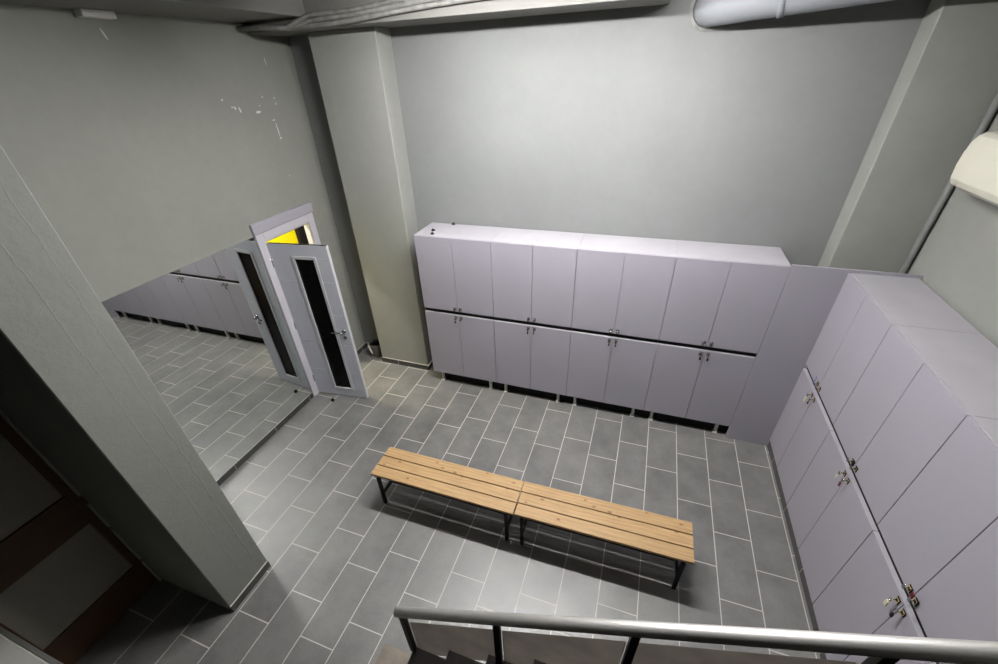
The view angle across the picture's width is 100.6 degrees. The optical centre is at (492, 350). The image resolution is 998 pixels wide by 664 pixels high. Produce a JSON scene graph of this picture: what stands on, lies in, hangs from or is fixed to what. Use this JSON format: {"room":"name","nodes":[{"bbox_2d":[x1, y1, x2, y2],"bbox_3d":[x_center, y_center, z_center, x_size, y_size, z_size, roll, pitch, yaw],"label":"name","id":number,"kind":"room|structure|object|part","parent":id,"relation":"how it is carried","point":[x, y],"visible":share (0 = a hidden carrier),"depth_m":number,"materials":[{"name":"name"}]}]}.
{"room":"locker room","nodes":[
{"label":"locker room","id":0,"kind":"room"},
{"bbox_2d":[0,3,364,391],"bbox_3d":[-3.566,0.627,1.892,0.071,4.150,9.200,9,36,17],"label":"wall","id":1,"kind":"structure","parent":0,"point":[151,147],"depth_m":3.31,"materials":[{"name":"grey paint"}]},
{"bbox_2d":[73,8,116,19],"bbox_3d":[-2.709,-2.295,2.827,0.078,0.044,0.220,9,36,17],"label":"fitting","id":2,"kind":"object","parent":1,"relation":"attached to","point":[79,12],"visible":1,"depth_m":2.79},
{"bbox_2d":[101,237,310,480],"bbox_3d":[-2.762,0.224,4.114,0.008,2.090,1.970,9,36,17],"label":"wall mirror","id":3,"kind":"object","parent":1,"relation":"attached to","point":[211,334],"visible":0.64,"depth_m":4.13,"materials":[{"name":"clear glass"}]},
{"bbox_2d":[216,392,313,485],"bbox_3d":[-2.718,1.123,4.723,0.012,0.078,1.995,9,36,17],"label":"baseboard","id":4,"kind":"structure","parent":1,"relation":"attached to","point":[229,472],"depth_m":4.82,"materials":[{"name":"tile"}]},
{"bbox_2d":[249,202,368,397],"bbox_3d":[-1.975,-0.524,5.116,0.806,2.295,0.910,9,36,17],"label":"door","id":5,"kind":"structure","parent":1,"relation":"in","point":[303,278],"depth_m":4.79,"materials":[{"name":"grey paint"}]},
{"bbox_3d":[-2.309,-0.534,5.252,0.092,2.185,0.880,9,36,17],"label":"frame","id":6,"kind":"part","parent":5,"relation":"part of","materials":[{"name":"white wood"}]},
{"bbox_3d":[-1.810,-0.213,4.858,0.157,0.052,0.060,5,35,12],"label":"handle","id":7,"kind":"part","parent":5,"relation":"part of","materials":[{"name":"silver metal"}]},
{"bbox_2d":[356,342,366,354],"bbox_3d":[-2.031,0.001,6.321,0.012,0.078,0.365,9,36,17],"label":"baseboard","id":8,"kind":"structure","parent":1,"relation":"attached to","point":[363,346],"depth_m":6.36,"materials":[{"name":"tile"}]},
{"bbox_2d":[266,230,298,243],"bbox_3d":[-3.816,-0.755,4.870,0.150,3.100,4.130,9,36,17],"label":"wall","id":9,"kind":"structure","parent":0,"point":[290,237],"depth_m":6.31,"materials":[{"name":"yellow paint"}]},
{"bbox_2d":[75,347,820,663],"bbox_3d":[-1.627,2.725,2.435,8.100,0.080,9.250,9,36,17],"label":"floor","id":10,"kind":"structure","parent":0,"point":[341,558],"depth_m":3.77,"materials":[{"name":"grey tile"}]},
{"bbox_2d":[0,634,48,663],"bbox_3d":[-2.971,2.271,2.325,1.310,0.900,0.880,9,36,17],"label":"ledge","id":11,"kind":"object","parent":10,"relation":"on","point":[11,652],"visible":1,"depth_m":2.33,"materials":[{"name":"concrete"}]},
{"bbox_2d":[0,627,62,663],"bbox_3d":[-2.667,1.709,2.387,0.950,0.035,0.023,9,36,17],"label":"rail","id":12,"kind":"object","parent":11,"relation":"attached to","point":[19,641],"visible":1,"depth_m":2.37,"materials":[{"name":"grey plastic"}]},
{"bbox_2d":[0,416,157,663],"bbox_3d":[-3.053,1.335,2.727,0.035,2.000,0.760,9,36,17],"label":"door","id":13,"kind":"structure","parent":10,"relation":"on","point":[66,578],"depth_m":2.86,"materials":[{"name":"wood"}]},
{"bbox_3d":[-3.076,0.901,2.432,0.016,0.650,0.620,9,36,17],"label":"panel","id":14,"kind":"part","parent":13,"relation":"part of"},
{"bbox_3d":[-3.055,1.294,2.698,0.035,0.300,0.620,9,36,17],"label":"rail","id":15,"kind":"part","parent":13,"relation":"part of","materials":[{"name":"brown wood"}]},
{"bbox_3d":[-3.040,1.665,2.952,0.016,0.600,0.620,9,36,17],"label":"panel","id":16,"kind":"part","parent":13,"relation":"part of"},
{"bbox_3d":[-3.019,2.037,3.205,0.035,0.300,0.620,9,36,17],"label":"rail","id":17,"kind":"part","parent":13,"relation":"part of","materials":[{"name":"brown wood"}]},
{"bbox_2d":[0,145,266,610],"bbox_3d":[-2.645,0.263,2.539,1.170,3.950,0.395,9,36,17],"label":"column","id":18,"kind":"structure","parent":10,"relation":"on","point":[71,382],"depth_m":2.34,"materials":[{"name":"grey paint"}]},
{"bbox_2d":[0,410,161,580],"bbox_3d":[-2.898,1.163,3.014,0.028,1.950,0.014,9,36,17],"label":"strip","id":19,"kind":"object","parent":18,"relation":"attached to","point":[2,414],"visible":1,"depth_m":2.84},
{"bbox_2d":[230,560,270,611],"bbox_3d":[-2.011,1.953,3.454,0.012,0.078,0.395,9,36,17],"label":"baseboard","id":20,"kind":"structure","parent":10,"relation":"on","point":[266,566],"depth_m":3.44,"materials":[{"name":"tile"}]},
{"bbox_2d":[308,26,431,364],"bbox_3d":[-1.300,-1.460,5.042,0.750,3.870,0.270,9,36,17],"label":"pillar","id":21,"kind":"structure","parent":10,"relation":"on","point":[356,71],"depth_m":4.55,"materials":[{"name":"grey paint"}]},
{"bbox_2d":[366,342,432,369],"bbox_3d":[-1.437,0.074,6.171,1.220,0.078,0.282,9,36,17],"label":"baseboard","id":22,"kind":"structure","parent":21,"relation":"attached to","point":[385,359],"depth_m":5.98,"materials":[{"name":"tile"}]},
{"bbox_2d":[368,339,381,356],"bbox_3d":[-1.743,-0.032,6.230,0.218,0.211,0.234,9,36,17],"label":"waste bin","id":23,"kind":"object","parent":10,"relation":"on","point":[373,345],"visible":0.76,"depth_m":6.17,"materials":[{"name":"grey plastic"}]},
{"bbox_2d":[371,447,523,540],"bbox_3d":[-0.422,1.340,3.929,1.392,0.430,0.348,9,36,17],"label":"bench","id":24,"kind":"object","parent":10,"relation":"on","point":[471,486],"visible":0.97,"depth_m":3.79,"materials":[{"name":"brown wood"}]},
{"bbox_3d":[-1.069,1.349,4.006,0.030,0.380,0.030,9,36,17],"label":"leg","id":25,"kind":"part","parent":24,"relation":"part of","materials":[{"name":"black paint"}]},
{"bbox_3d":[0.121,1.546,3.634,0.030,0.380,0.030,9,36,17],"label":"leg","id":26,"kind":"part","parent":24,"relation":"part of","materials":[{"name":"black paint"}]},
{"bbox_2d":[414,222,502,389],"bbox_3d":[-0.338,-0.475,5.160,0.899,2.035,0.502,9,36,17],"label":"tall cabinet","id":27,"kind":"object","parent":10,"relation":"on","point":[455,264],"visible":0.91,"depth_m":4.83,"materials":[{"name":"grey laminate"}]},
{"bbox_3d":[-0.640,-0.870,4.751,0.446,0.892,0.018,9,36,17],"label":"locker door","id":28,"kind":"part","parent":27,"relation":"part of","materials":[{"name":"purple laminate"}]},
{"bbox_3d":[-0.602,-0.079,5.290,0.446,0.915,0.018,9,36,17],"label":"locker door","id":29,"kind":"part","parent":27,"relation":"part of","materials":[{"name":"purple laminate"}]},
{"bbox_3d":[-0.369,-1.324,4.615,0.898,0.018,0.443,9,36,17],"label":"panel","id":30,"kind":"part","parent":27,"relation":"part of","materials":[{"name":"laminate"}]},
{"bbox_3d":[-0.216,-0.800,4.618,0.446,0.892,0.018,9,36,17],"label":"locker door","id":31,"kind":"part","parent":27,"relation":"part of","materials":[{"name":"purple laminate"}]},
{"bbox_3d":[-0.178,-0.009,5.157,0.446,0.915,0.018,9,36,17],"label":"locker door","id":32,"kind":"part","parent":27,"relation":"part of","materials":[{"name":"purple laminate"}]},
{"bbox_2d":[375,643,545,663],"bbox_3d":[0.591,2.007,1.503,3.388,1.980,1.250,9,36,17],"label":"staircase","id":33,"kind":"structure","parent":10,"relation":"on","point":[389,654],"depth_m":2.70,"materials":[{"name":"brown tile"}]},
{"bbox_2d":[393,606,997,663],"bbox_3d":[0.882,1.245,1.627,3.165,2.535,0.058,9,36,17],"label":"stair railing","id":34,"kind":"object","parent":33,"relation":"on","point":[472,643],"visible":0.94,"depth_m":1.71,"materials":[{"name":"metal"}]},
{"bbox_3d":[-0.530,1.769,2.601,0.034,0.506,0.034,9,36,17],"label":"post","id":35,"kind":"part","parent":34,"relation":"part of","materials":[{"name":"black metal"}]},
{"bbox_3d":[-0.240,1.757,2.493,0.568,0.804,0.006,9,36,17],"label":"panel","id":36,"kind":"part","parent":34,"relation":"part of","materials":[{"name":"glass"}]},
{"bbox_3d":[0.028,1.562,2.216,0.034,0.515,0.034,9,36,17],"label":"post","id":37,"kind":"part","parent":34,"relation":"part of","materials":[{"name":"black metal"}]},
{"bbox_3d":[0.322,1.530,2.092,0.577,0.773,0.006,9,36,17],"label":"panel","id":38,"kind":"part","parent":34,"relation":"part of","materials":[{"name":"glass"}]},
{"bbox_3d":[0.595,1.355,1.827,0.034,0.529,0.034,9,36,17],"label":"post","id":39,"kind":"part","parent":34,"relation":"part of","materials":[{"name":"black metal"}]},
{"bbox_3d":[0.914,1.292,1.670,0.635,0.772,0.006,9,36,17],"label":"panel","id":40,"kind":"part","parent":34,"relation":"part of","materials":[{"name":"glass"}]},
{"bbox_3d":[1.212,1.069,1.361,0.034,0.399,0.034,9,36,17],"label":"post","id":41,"kind":"part","parent":34,"relation":"part of","materials":[{"name":"black metal"}]},
{"bbox_2d":[491,228,584,402],"bbox_3d":[0.510,-0.335,4.894,0.900,2.035,0.502,9,36,17],"label":"tall cabinet","id":42,"kind":"object","parent":10,"relation":"on","point":[534,271],"visible":0.98,"depth_m":4.56,"materials":[{"name":"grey laminate"}]},
{"bbox_3d":[0.208,-0.730,4.485,0.446,0.892,0.018,9,36,17],"label":"locker door","id":43,"kind":"part","parent":42,"relation":"part of","materials":[{"name":"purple laminate"}]},
{"bbox_3d":[0.246,0.062,5.024,0.446,0.915,0.018,9,36,17],"label":"locker door","id":44,"kind":"part","parent":42,"relation":"part of","materials":[{"name":"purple laminate"}]},
{"bbox_3d":[0.479,-1.183,4.350,0.898,0.018,0.443,9,36,17],"label":"panel","id":45,"kind":"part","parent":42,"relation":"part of","materials":[{"name":"laminate"}]},
{"bbox_3d":[0.670,0.132,4.891,0.446,0.915,0.018,9,36,17],"label":"locker door","id":46,"kind":"part","parent":42,"relation":"part of","materials":[{"name":"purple laminate"}]},
{"bbox_3d":[0.632,-0.659,4.352,0.446,0.892,0.018,9,36,17],"label":"locker door","id":47,"kind":"part","parent":42,"relation":"part of","materials":[{"name":"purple laminate"}]},
{"bbox_2d":[514,481,694,589],"bbox_3d":[0.901,1.552,3.525,1.392,0.430,0.348,9,36,17],"label":"bench","id":48,"kind":"object","parent":10,"relation":"on","point":[654,534],"visible":1,"depth_m":3.38,"materials":[{"name":"brown wood"}]},
{"bbox_3d":[0.254,1.565,3.596,0.030,0.380,0.030,9,36,17],"label":"leg","id":49,"kind":"part","parent":48,"relation":"part of","materials":[{"name":"black paint"}]},
{"bbox_3d":[1.448,1.754,3.235,0.030,0.380,0.030,9,36,17],"label":"leg","id":50,"kind":"part","parent":48,"relation":"part of","materials":[{"name":"black paint"}]},
{"bbox_2d":[566,233,676,416],"bbox_3d":[1.358,-0.194,4.629,0.900,2.035,0.502,9,36,17],"label":"tall cabinet","id":51,"kind":"object","parent":10,"relation":"on","point":[622,283],"visible":1,"depth_m":4.29,"materials":[{"name":"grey laminate"}]},
{"bbox_3d":[1.095,0.202,4.759,0.446,0.915,0.018,9,36,17],"label":"locker door","id":52,"kind":"part","parent":51,"relation":"part of","materials":[{"name":"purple laminate"}]},
{"bbox_3d":[1.056,-0.589,4.219,0.446,0.892,0.018,9,36,17],"label":"locker door","id":53,"kind":"part","parent":51,"relation":"part of","materials":[{"name":"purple laminate"}]},
{"bbox_3d":[1.328,-1.043,4.084,0.898,0.018,0.443,9,36,17],"label":"panel","id":54,"kind":"part","parent":51,"relation":"part of","materials":[{"name":"laminate"}]},
{"bbox_3d":[1.519,0.272,4.626,0.446,0.915,0.018,9,36,17],"label":"locker door","id":55,"kind":"part","parent":51,"relation":"part of","materials":[{"name":"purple laminate"}]},
{"bbox_3d":[1.671,0.710,4.936,0.052,0.170,0.052,9,36,17],"label":"leg","id":56,"kind":"part","parent":51,"relation":"part of","materials":[{"name":"white plastic"}]},
{"bbox_3d":[1.481,-0.519,4.086,0.446,0.892,0.018,9,36,17],"label":"locker door","id":57,"kind":"part","parent":51,"relation":"part of","materials":[{"name":"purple laminate"}]},
{"bbox_2d":[641,240,790,432],"bbox_3d":[2.207,-0.054,4.363,0.900,2.035,0.502,9,36,17],"label":"tall cabinet","id":58,"kind":"object","parent":10,"relation":"on","point":[722,300],"visible":1,"depth_m":4.02,"materials":[{"name":"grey laminate"}]},
{"bbox_3d":[1.869,0.743,4.875,0.052,0.170,0.052,9,36,17],"label":"leg","id":59,"kind":"part","parent":58,"relation":"part of","materials":[{"name":"white plastic"}]},
{"bbox_3d":[1.943,0.343,4.493,0.446,0.915,0.018,9,36,17],"label":"locker door","id":60,"kind":"part","parent":58,"relation":"part of","materials":[{"name":"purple laminate"}]},
{"bbox_3d":[1.905,-0.449,3.953,0.446,0.892,0.018,9,36,17],"label":"locker door","id":61,"kind":"part","parent":58,"relation":"part of","materials":[{"name":"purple laminate"}]},
{"bbox_3d":[2.519,0.851,4.671,0.052,0.170,0.052,9,36,17],"label":"leg","id":62,"kind":"part","parent":58,"relation":"part of","materials":[{"name":"white plastic"}]},
{"bbox_3d":[2.367,0.413,4.360,0.446,0.915,0.018,9,36,17],"label":"locker door","id":63,"kind":"part","parent":58,"relation":"part of","materials":[{"name":"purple laminate"}]},
{"bbox_3d":[2.176,-0.903,3.818,0.898,0.018,0.443,9,36,17],"label":"panel","id":64,"kind":"part","parent":58,"relation":"part of","materials":[{"name":"laminate"}]},
{"bbox_3d":[2.329,-0.379,3.821,0.446,0.892,0.018,9,36,17],"label":"locker door","id":65,"kind":"part","parent":58,"relation":"part of","materials":[{"name":"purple laminate"}]},
{"bbox_2d":[768,441,825,658],"bbox_3d":[2.556,1.726,3.472,0.010,0.072,2.648,9,36,17],"label":"baseboard","id":66,"kind":"structure","parent":10,"relation":"on","point":[793,540],"depth_m":3.51,"materials":[{"name":"tile"}]},
{"bbox_2d":[725,264,923,445],"bbox_3d":[2.983,0.189,3.940,0.886,2.048,0.020,9,36,17],"label":"filler panel","id":67,"kind":"object","parent":10,"relation":"on","point":[808,295],"visible":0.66,"depth_m":3.86,"materials":[{"name":"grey laminate"}]},
{"bbox_2d":[770,273,980,504],"bbox_3d":[3.000,0.463,3.558,0.502,2.024,0.851,9,36,17],"label":"tall cabinet","id":68,"kind":"object","parent":10,"relation":"on","point":[866,306],"visible":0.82,"depth_m":3.28,"materials":[{"name":"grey laminate"}]},
{"bbox_3d":[2.901,0.670,4.036,0.018,0.952,0.401,9,36,17],"label":"locker door","id":69,"kind":"part","parent":68,"relation":"part of","materials":[{"name":"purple laminate"}]},
{"bbox_3d":[2.759,0.901,3.707,0.018,0.952,0.444,9,36,17],"label":"locker door","id":70,"kind":"part","parent":68,"relation":"part of","materials":[{"name":"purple laminate"}]},
{"bbox_3d":[2.861,-0.148,3.479,0.018,0.909,0.401,9,36,17],"label":"locker door","id":71,"kind":"part","parent":68,"relation":"part of","materials":[{"name":"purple laminate"}]},
{"bbox_3d":[2.720,0.084,3.149,0.018,0.909,0.444,9,36,17],"label":"locker door","id":72,"kind":"part","parent":68,"relation":"part of","materials":[{"name":"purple laminate"}]},
{"bbox_3d":[2.988,-0.360,2.985,0.443,0.018,0.851,9,36,17],"label":"panel","id":73,"kind":"part","parent":68,"relation":"part of","materials":[{"name":"laminate"}]},
{"bbox_2d":[787,325,997,603],"bbox_3d":[2.709,0.938,2.881,0.502,2.024,0.896,9,36,17],"label":"tall cabinet","id":74,"kind":"object","parent":10,"relation":"on","point":[919,385],"visible":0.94,"depth_m":2.62,"materials":[{"name":"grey laminate"}]},
{"bbox_3d":[2.610,1.145,3.360,0.018,0.952,0.444,9,36,17],"label":"locker door","id":75,"kind":"part","parent":74,"relation":"part of","materials":[{"name":"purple laminate"}]},
{"bbox_3d":[2.462,1.388,3.014,0.018,0.952,0.446,9,36,17],"label":"locker door","id":76,"kind":"part","parent":74,"relation":"part of","materials":[{"name":"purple laminate"}]},
{"bbox_3d":[2.571,0.327,2.803,0.018,0.909,0.444,9,36,17],"label":"locker door","id":77,"kind":"part","parent":74,"relation":"part of","materials":[{"name":"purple laminate"}]},
{"bbox_3d":[2.422,0.570,2.456,0.018,0.909,0.446,9,36,17],"label":"locker door","id":78,"kind":"part","parent":74,"relation":"part of","materials":[{"name":"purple laminate"}]},
{"bbox_3d":[2.697,0.115,2.308,0.443,0.018,0.896,9,36,17],"label":"panel","id":79,"kind":"part","parent":74,"relation":"part of","materials":[{"name":"laminate"}]},
{"bbox_2d":[813,416,997,663],"bbox_3d":[2.410,1.426,2.187,0.502,2.024,0.898,9,36,17],"label":"tall cabinet","id":80,"kind":"object","parent":10,"relation":"on","point":[930,570],"visible":0.91,"depth_m":2.09,"materials":[{"name":"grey laminate"}]},
{"bbox_3d":[2.312,1.633,2.665,0.018,0.952,0.446,9,36,17],"label":"locker door","id":81,"kind":"part","parent":80,"relation":"part of","materials":[{"name":"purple laminate"}]},
{"bbox_3d":[2.163,1.877,2.318,0.018,0.952,0.446,9,36,17],"label":"locker door","id":82,"kind":"part","parent":80,"relation":"part of","materials":[{"name":"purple laminate"}]},
{"bbox_3d":[2.273,0.815,2.108,0.018,0.909,0.446,9,36,17],"label":"locker door","id":83,"kind":"part","parent":80,"relation":"part of","materials":[{"name":"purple laminate"}]},
{"bbox_3d":[2.123,1.059,1.760,0.018,0.909,0.446,9,36,17],"label":"locker door","id":84,"kind":"part","parent":80,"relation":"part of","materials":[{"name":"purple laminate"}]},
{"bbox_3d":[2.398,0.603,1.613,0.443,0.018,0.898,9,36,17],"label":"panel","id":85,"kind":"part","parent":80,"relation":"part of","materials":[{"name":"laminate"}]},
{"bbox_2d":[818,0,997,272],"bbox_3d":[3.220,-0.841,3.567,0.545,4.150,0.220,9,36,17],"label":"pillar","id":86,"kind":"structure","parent":10,"relation":"on","point":[946,84],"depth_m":2.99,"materials":[{"name":"grey paint"}]},
{"bbox_2d":[899,92,997,273],"bbox_3d":[3.402,-0.728,3.390,0.052,4.148,0.051,9,36,17],"label":"conduit pipe","id":87,"kind":"object","parent":86,"relation":"attached to","point":[993,108],"visible":0.48,"depth_m":3.12,"materials":[{"name":"grey metal"}]},
{"bbox_2d":[288,0,930,356],"bbox_3d":[0.824,-1.348,4.480,6.060,4.150,0.150,9,36,17],"label":"wall","id":88,"kind":"structure","parent":0,"point":[644,122],"depth_m":3.73,"materials":[{"name":"grey paint"}]},
{"bbox_2d":[689,0,892,31],"bbox_3d":[2.368,-2.312,2.593,2.165,0.373,0.288,20,40,29],"label":"ventilation duct","id":89,"kind":"object","parent":88,"relation":"attached to","point":[705,15],"visible":1,"depth_m":2.88,"materials":[{"name":"white metal"}]},
{"bbox_2d":[906,110,997,347],"bbox_3d":[2.083,1.607,0.056,0.150,4.150,9.050,9,36,17],"label":"wall","id":90,"kind":"structure","parent":0,"point":[957,259],"depth_m":2.85,"materials":[{"name":"grey paint"}]},
{"bbox_2d":[950,131,997,206],"bbox_3d":[3.061,-1.028,2.397,0.213,0.360,0.850,9,36,17],"label":"air conditioner","id":91,"kind":"object","parent":90,"relation":"attached to","point":[975,173],"visible":1,"depth_m":2.58,"materials":[{"name":"beige plastic"}]},
{"bbox_3d":[-0.820,-0.635,-0.271,6.130,0.150,9.350,9,36,17],"label":"ceiling","id":92,"kind":"structure","parent":0,"visible":0},
{"bbox_2d":[0,0,304,22],"bbox_3d":[-3.390,-0.759,0.403,0.710,0.200,8.520,9,36,17],"label":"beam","id":93,"kind":"structure","parent":92,"relation":"attached to","point":[236,11],"depth_m":3.02,"materials":[{"name":"grey paint"}]},
{"bbox_2d":[247,0,669,36],"bbox_3d":[-0.473,-2.945,3.476,3.710,0.280,0.530,9,36,17],"label":"pipes","id":94,"kind":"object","parent":92,"relation":"attached to","point":[483,9],"depth_m":3.32,"materials":[{"name":"grey metal"}]},
{"bbox_2d":[236,0,405,30],"bbox_3d":[0.447,-2.518,2.875,5.872,0.196,0.186,10,36,18],"label":"cable","id":95,"kind":"object","parent":94,"relation":"attached to","point":[297,21],"visible":0.98,"depth_m":3.57,"materials":[{"name":"grey plastic"}]},
{"bbox_2d":[256,0,439,30],"bbox_3d":[0.447,-2.504,2.882,5.875,0.171,0.177,11,37,19],"label":"cable","id":96,"kind":"object","parent":94,"relation":"attached to","point":[407,3],"visible":0.77,"depth_m":3.42,"materials":[{"name":"grey plastic"}]},
{"bbox_2d":[242,0,480,29],"bbox_3d":[0.451,-2.500,2.902,5.877,0.125,0.168,11,37,19],"label":"cable","id":97,"kind":"object","parent":94,"relation":"attached to","point":[440,3],"visible":0.79,"depth_m":3.40,"materials":[{"name":"grey plastic"}]},
{"bbox_3d":[-2.229,-0.897,7.792,1.370,0.080,2.550,9,36,17],"label":"floor","id":98,"kind":"structure","parent":0,"visible":0},
{"bbox_2d":[294,225,308,243],"bbox_3d":[-3.082,-1.902,6.501,0.210,3.100,0.160,9,36,17],"label":"pillar","id":99,"kind":"structure","parent":98,"relation":"on","point":[300,232],"depth_m":6.50,"materials":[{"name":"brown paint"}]}
]}

